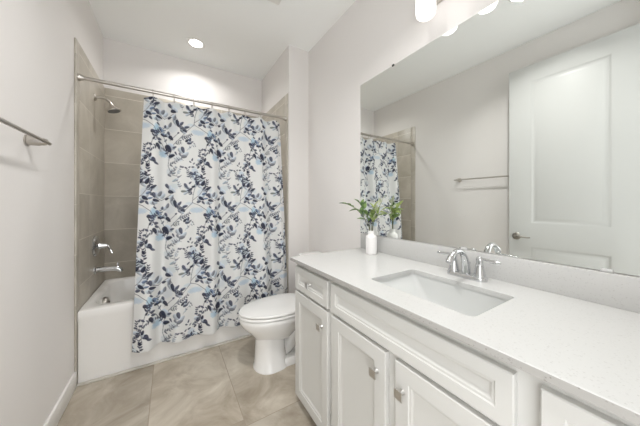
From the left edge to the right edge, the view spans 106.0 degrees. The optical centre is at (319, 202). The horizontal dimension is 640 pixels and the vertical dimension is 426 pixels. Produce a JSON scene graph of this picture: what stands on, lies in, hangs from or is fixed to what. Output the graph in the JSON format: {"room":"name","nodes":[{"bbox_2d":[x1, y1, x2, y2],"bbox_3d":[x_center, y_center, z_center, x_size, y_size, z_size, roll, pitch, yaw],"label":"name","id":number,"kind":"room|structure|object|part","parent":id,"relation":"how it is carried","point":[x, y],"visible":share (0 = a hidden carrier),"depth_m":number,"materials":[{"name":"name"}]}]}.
{"room":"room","nodes":[
{"label":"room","id":0,"kind":"room"},
{"bbox_2d":[0,0,102,425],"bbox_3d":[-1.219,-0.177,0.861,0.100,2.755,3.430,0,0,-32],"label":"wall","id":1,"kind":"structure","parent":0,"point":[37,36],"depth_m":1.13,"materials":[{"name":"white paint"}]},
{"bbox_2d":[0,117,51,145],"bbox_3d":[-1.095,-0.272,0.819,0.067,0.051,0.648,0,0,-32],"label":"towel bar","id":2,"kind":"object","parent":1,"relation":"attached to","point":[29,138],"visible":1,"depth_m":1.03,"materials":[{"name":"silver metal"}]},
{"bbox_3d":[-1.247,-0.272,1.063,0.066,0.051,0.051,0,0,-32],"label":"post","id":3,"kind":"part","parent":2,"relation":"part of","materials":[{"name":"silver metal"}]},
{"bbox_2d":[43,371,76,425],"bbox_3d":[-1.071,1.147,0.731,0.014,0.106,1.972,0,0,-32],"label":"baseboard","id":4,"kind":"structure","parent":1,"relation":"attached to","point":[60,406],"depth_m":1.36,"materials":[{"name":"white paint"}]},
{"bbox_2d":[74,37,78,383],"bbox_3d":[-1.613,0.060,1.599,0.010,2.280,0.070,0,0,-32],"label":"trim","id":5,"kind":"structure","parent":1,"relation":"attached to","point":[76,43],"depth_m":1.58,"materials":[{"name":"tile"}]},
{"bbox_2d":[79,44,104,309],"bbox_3d":[-1.826,0.060,1.941,0.010,2.280,0.735,0,0,-32],"label":"tiled wall","id":6,"kind":"structure","parent":1,"relation":"attached to","point":[91,112],"depth_m":1.83,"materials":[{"name":"beige tile"}]},
{"bbox_2d":[92,236,113,256],"bbox_3d":[-1.779,0.350,1.990,0.122,0.170,0.170,0,0,-32],"label":"shower valve","id":7,"kind":"object","parent":6,"relation":"attached to","point":[96,245],"visible":1,"depth_m":1.94,"materials":[{"name":"silver metal"}]},
{"bbox_3d":[-1.772,0.369,1.993,0.107,0.098,0.063,0,0,-32],"label":"handle","id":8,"kind":"part","parent":7,"relation":"part of","materials":[{"name":"silver metal"}]},
{"bbox_2d":[94,93,120,113],"bbox_3d":[-1.760,-0.821,2.000,0.165,0.137,0.096,0,0,-32],"label":"shower head","id":9,"kind":"object","parent":6,"relation":"attached to","point":[112,109],"visible":1,"depth_m":1.99,"materials":[{"name":"silver metal"}]},
{"bbox_3d":[-1.781,-0.842,1.989,0.115,0.067,0.019,0,0,-32],"label":"arm","id":10,"kind":"part","parent":9,"relation":"part of","materials":[{"name":"silver metal"}]},
{"bbox_3d":[-1.727,-0.768,2.020,0.079,0.031,0.082,0,0,-32],"label":"spray plate","id":11,"kind":"part","parent":9,"relation":"part of","materials":[{"name":"grey metal"}]},
{"bbox_2d":[93,262,123,273],"bbox_3d":[-1.752,0.543,2.007,0.186,0.082,0.068,0,0,-32],"label":"tub spout","id":12,"kind":"object","parent":6,"relation":"attached to","point":[106,268],"visible":1,"depth_m":1.99,"materials":[{"name":"silver metal"}]},
{"bbox_3d":[-1.748,0.554,2.010,0.176,0.060,0.041,0,0,-32],"label":"spout","id":13,"kind":"part","parent":12,"relation":"part of","materials":[{"name":"silver metal"}]},
{"bbox_2d":[77,73,286,120],"bbox_3d":[-0.975,-0.840,2.002,1.499,0.048,0.048,0,0,-32],"label":"curtain rod","id":14,"kind":"object","parent":1,"relation":"attached to","point":[80,77],"visible":1,"depth_m":1.87,"materials":[{"name":"silver metal"}]},
{"bbox_2d":[132,96,286,352],"bbox_3d":[-0.823,0.124,2.025,1.194,1.835,0.163,0,0,-32],"label":"shower curtain","id":15,"kind":"object","parent":14,"relation":"hanging from","point":[211,244],"visible":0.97,"depth_m":1.94,"materials":[{"name":"fabric"}]},
{"bbox_2d":[77,334,251,386],"bbox_3d":[-0.955,1.194,1.973,1.496,0.012,0.019,0,0,-32],"label":"trim","id":16,"kind":"structure","parent":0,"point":[249,335],"depth_m":1.80,"materials":[{"name":"grey"}]},
{"bbox_2d":[103,37,261,116],"bbox_3d":[-1.275,-0.177,2.787,1.841,2.755,0.100,0,0,-32],"label":"wall","id":17,"kind":"structure","parent":0,"point":[123,63],"depth_m":2.56,"materials":[{"name":"white paint"}]},
{"bbox_2d":[105,88,257,279],"bbox_3d":[-1.382,-0.090,2.656,1.520,1.980,0.010,0,0,-32],"label":"tiled wall","id":18,"kind":"structure","parent":17,"relation":"attached to","point":[123,129],"depth_m":2.33,"materials":[{"name":"beige tile"}]},
{"bbox_2d":[57,336,316,425],"bbox_3d":[-0.438,1.250,1.347,1.941,0.100,3.430,0,0,-32],"label":"floor","id":19,"kind":"structure","parent":0,"point":[220,385],"depth_m":1.50,"materials":[{"name":"tile"}]},
{"bbox_2d":[77,276,249,383],"bbox_3d":[-1.170,0.958,2.315,1.497,0.485,0.788,0,0,-32],"label":"bathtub","id":20,"kind":"object","parent":19,"relation":"on","point":[105,321],"visible":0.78,"depth_m":1.71,"materials":[{"name":"white ceramic"}]},
{"bbox_2d":[238,251,322,374],"bbox_3d":[-0.232,0.828,1.896,0.792,0.749,0.482,0,0,-32],"label":"toilet","id":21,"kind":"object","parent":19,"relation":"on","point":[270,319],"visible":0.59,"depth_m":1.71,"materials":[{"name":"white ceramic"}]},
{"bbox_3d":[-0.343,0.801,1.827,0.531,0.020,0.370,0,0,-32],"label":"seat","id":22,"kind":"part","parent":21,"relation":"part of","materials":[{"name":"white plastic"}]},
{"bbox_3d":[-0.341,0.774,1.828,0.533,0.026,0.370,0,0,-32],"label":"lid","id":23,"kind":"part","parent":21,"relation":"part of","materials":[{"name":"white ceramic"}]},
{"bbox_3d":[0.010,0.472,2.046,0.223,0.038,0.482,0,0,-32],"label":"tank lid","id":24,"kind":"part","parent":21,"relation":"part of","materials":[{"name":"white ceramic"}]},
{"bbox_2d":[295,264,637,425],"bbox_3d":[0.480,0.775,0.955,0.596,0.850,1.546,0,0,-32],"label":"vanity cabinet","id":25,"kind":"object","parent":19,"relation":"on","point":[360,360],"visible":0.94,"depth_m":0.81,"materials":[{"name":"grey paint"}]},
{"bbox_3d":[-0.049,0.444,1.309,0.020,0.133,0.350,0,0,-32],"label":"drawer","id":26,"kind":"part","parent":25,"relation":"part of","materials":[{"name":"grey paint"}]},
{"bbox_3d":[-0.049,0.835,1.309,0.020,0.620,0.350,0,0,-32],"label":"door","id":27,"kind":"part","parent":25,"relation":"part of","materials":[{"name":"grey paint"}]},
{"bbox_3d":[-0.001,0.612,1.189,0.026,0.031,0.031,0,0,-32],"label":"knob","id":28,"kind":"part","parent":25,"relation":"part of","materials":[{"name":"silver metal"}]},
{"bbox_3d":[0.149,0.835,0.989,0.020,0.620,0.330,0,0,-32],"label":"door","id":29,"kind":"part","parent":25,"relation":"part of","materials":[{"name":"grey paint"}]},
{"bbox_3d":[0.196,0.612,0.871,0.026,0.031,0.031,0,0,-32],"label":"knob","id":30,"kind":"part","parent":25,"relation":"part of","materials":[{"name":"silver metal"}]},
{"bbox_3d":[0.257,0.612,0.774,0.026,0.031,0.031,0,0,-32],"label":"knob","id":31,"kind":"part","parent":25,"relation":"part of","materials":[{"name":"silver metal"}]},
{"bbox_3d":[0.346,0.835,0.673,0.020,0.620,0.329,0,0,-32],"label":"door","id":32,"kind":"part","parent":25,"relation":"part of","materials":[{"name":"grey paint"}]},
{"bbox_2d":[290,233,639,425],"bbox_3d":[0.479,0.287,0.966,0.586,0.124,1.565,0,0,-32],"label":"countertop","id":33,"kind":"structure","parent":25,"relation":"on","point":[576,330],"depth_m":0.73,"materials":[{"name":"white stone"}]},
{"bbox_2d":[366,230,376,254],"bbox_3d":[0.332,0.254,1.560,0.070,0.152,0.070,0,0,-32],"label":"vase","id":34,"kind":"object","parent":33,"relation":"on","point":[371,239],"visible":0.99,"depth_m":1.53,"materials":[{"name":"white ceramic"}]},
{"bbox_2d":[341,202,369,230],"bbox_3d":[0.227,0.147,1.583,0.201,0.305,0.083,0,0,-7],"label":"leafy sprig","id":35,"kind":"object","parent":34,"relation":"in","point":[361,208],"visible":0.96,"depth_m":1.57,"materials":[{"name":"green plant"}]},
{"bbox_2d":[355,199,370,227],"bbox_3d":[0.284,0.136,1.565,0.064,0.328,0.112,0,0,-43],"label":"leafy sprig","id":36,"kind":"object","parent":34,"relation":"in","point":[362,203],"visible":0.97,"depth_m":1.56,"materials":[{"name":"green plant"}]},
{"bbox_2d":[370,201,377,230],"bbox_3d":[0.341,0.141,1.526,0.062,0.318,0.096,0,0,9],"label":"leafy sprig","id":37,"kind":"object","parent":34,"relation":"in","point":[372,212],"visible":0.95,"depth_m":1.53,"materials":[{"name":"green plant"}]},
{"bbox_2d":[369,207,387,230],"bbox_3d":[0.374,0.160,1.535,0.130,0.281,0.072,0,0,17],"label":"leafy sprig","id":38,"kind":"object","parent":34,"relation":"in","point":[381,212],"visible":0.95,"depth_m":1.54,"materials":[{"name":"green plant"}]},
{"bbox_2d":[373,196,384,224],"bbox_3d":[0.376,0.125,1.553,0.091,0.351,0.055,0,0,10],"label":"leafy sprig","id":39,"kind":"object","parent":34,"relation":"in","point":[379,200],"visible":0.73,"depth_m":1.55,"materials":[{"name":"green plant"}]},
{"bbox_2d":[377,273,508,316],"bbox_3d":[0.453,0.420,0.951,0.333,0.138,0.464,0,0,-32],"label":"sink","id":40,"kind":"object","parent":33,"relation":"in","point":[465,301],"visible":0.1,"depth_m":1.06,"materials":[{"name":"grey ceramic"}]},
{"bbox_2d":[437,249,500,282],"bbox_3d":[0.638,0.263,1.071,0.202,0.134,0.202,0,0,10],"label":"faucet","id":41,"kind":"object","parent":33,"relation":"on","point":[479,275],"visible":1,"depth_m":1.03,"materials":[{"name":"silver metal"}]},
{"bbox_3d":[0.607,0.273,1.141,0.048,0.094,0.102,0,0,-32],"label":"handle","id":42,"kind":"part","parent":41,"relation":"part of","materials":[{"name":"silver metal"}]},
{"bbox_3d":[0.596,0.257,1.038,0.165,0.122,0.036,0,0,-32],"label":"spout","id":43,"kind":"part","parent":41,"relation":"part of","materials":[{"name":"silver metal"}]},
{"bbox_3d":[0.650,0.319,1.071,0.058,0.021,0.168,0,0,-32],"label":"plate","id":44,"kind":"part","parent":41,"relation":"part of","materials":[{"name":"silver metal"}]},
{"bbox_3d":[0.693,0.273,1.002,0.048,0.094,0.102,0,0,-32],"label":"handle","id":45,"kind":"part","parent":41,"relation":"part of","materials":[{"name":"silver metal"}]},
{"bbox_3d":[0.550,0.444,0.345,0.020,0.133,0.355,0,0,-32],"label":"drawer","id":46,"kind":"part","parent":25,"relation":"part of","materials":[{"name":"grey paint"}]},
{"bbox_2d":[89,0,355,80],"bbox_3d":[-0.438,-1.605,1.347,1.941,0.100,3.430,0,0,-32],"label":"ceiling","id":47,"kind":"structure","parent":0,"point":[247,38],"depth_m":2.12,"materials":[{"name":"white paint"}]},
{"bbox_2d":[186,37,204,48],"bbox_3d":[-1.208,-1.552,2.346,0.168,0.006,0.168,0,0,-32],"label":"recessed light","id":48,"kind":"object","parent":47,"relation":"in","point":[196,43],"visible":1,"depth_m":2.34,"materials":[{"name":"white paint"}]},
{"bbox_2d":[268,0,280,4],"bbox_3d":[-0.366,-1.546,1.686,0.280,0.018,0.280,0,0,-32],"label":"exhaust fan","id":49,"kind":"object","parent":47,"relation":"attached to","point":[277,2],"visible":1,"depth_m":1.84,"materials":[{"name":"white paint"}]},
{"bbox_2d":[262,45,307,292],"bbox_3d":[-0.429,-0.177,2.772,0.221,2.755,0.820,0,0,-32],"label":"wall","id":50,"kind":"structure","parent":0,"point":[289,73],"depth_m":2.42,"materials":[{"name":"white paint"}]},
{"bbox_2d":[261,96,284,219],"bbox_3d":[-0.546,0.060,2.741,0.010,2.280,0.730,0,0,-32],"label":"tiled wall","id":51,"kind":"structure","parent":50,"relation":"attached to","point":[278,109],"depth_m":2.47,"materials":[{"name":"beige tile"}]},
{"bbox_2d":[285,93,287,292],"bbox_3d":[-0.335,0.060,2.401,0.010,2.280,0.070,0,0,-32],"label":"trim","id":52,"kind":"structure","parent":50,"relation":"attached to","point":[286,95],"depth_m":2.39,"materials":[{"name":"tile"}]},
{"bbox_2d":[308,0,639,276],"bbox_3d":[0.370,-0.177,1.791,0.100,2.755,3.330,0,0,-32],"label":"wall","id":53,"kind":"structure","parent":0,"point":[371,36],"depth_m":1.94,"materials":[{"name":"white paint"}]},
{"bbox_2d":[416,0,442,21],"bbox_3d":[0.664,-1.053,1.079,0.154,0.214,0.530,0,0,-32],"label":"vanity light","id":54,"kind":"object","parent":53,"relation":"attached to","point":[425,9],"visible":1,"depth_m":1.20,"materials":[{"name":"white glass"}]},
{"bbox_2d":[360,0,639,275],"bbox_3d":[0.714,-0.329,1.133,0.010,1.106,1.562,0,0,-32],"label":"mirror","id":55,"kind":"object","parent":53,"relation":"attached to","point":[514,131],"visible":0.98,"depth_m":0.99,"materials":[{"name":"silver mirror"}]},
{"bbox_2d":[361,233,639,312],"bbox_3d":[0.720,0.278,1.115,0.019,0.105,1.565,0,0,-32],"label":"backsplash","id":56,"kind":"structure","parent":53,"relation":"attached to","point":[620,291],"depth_m":0.91,"materials":[{"name":"white stone"}]}
]}

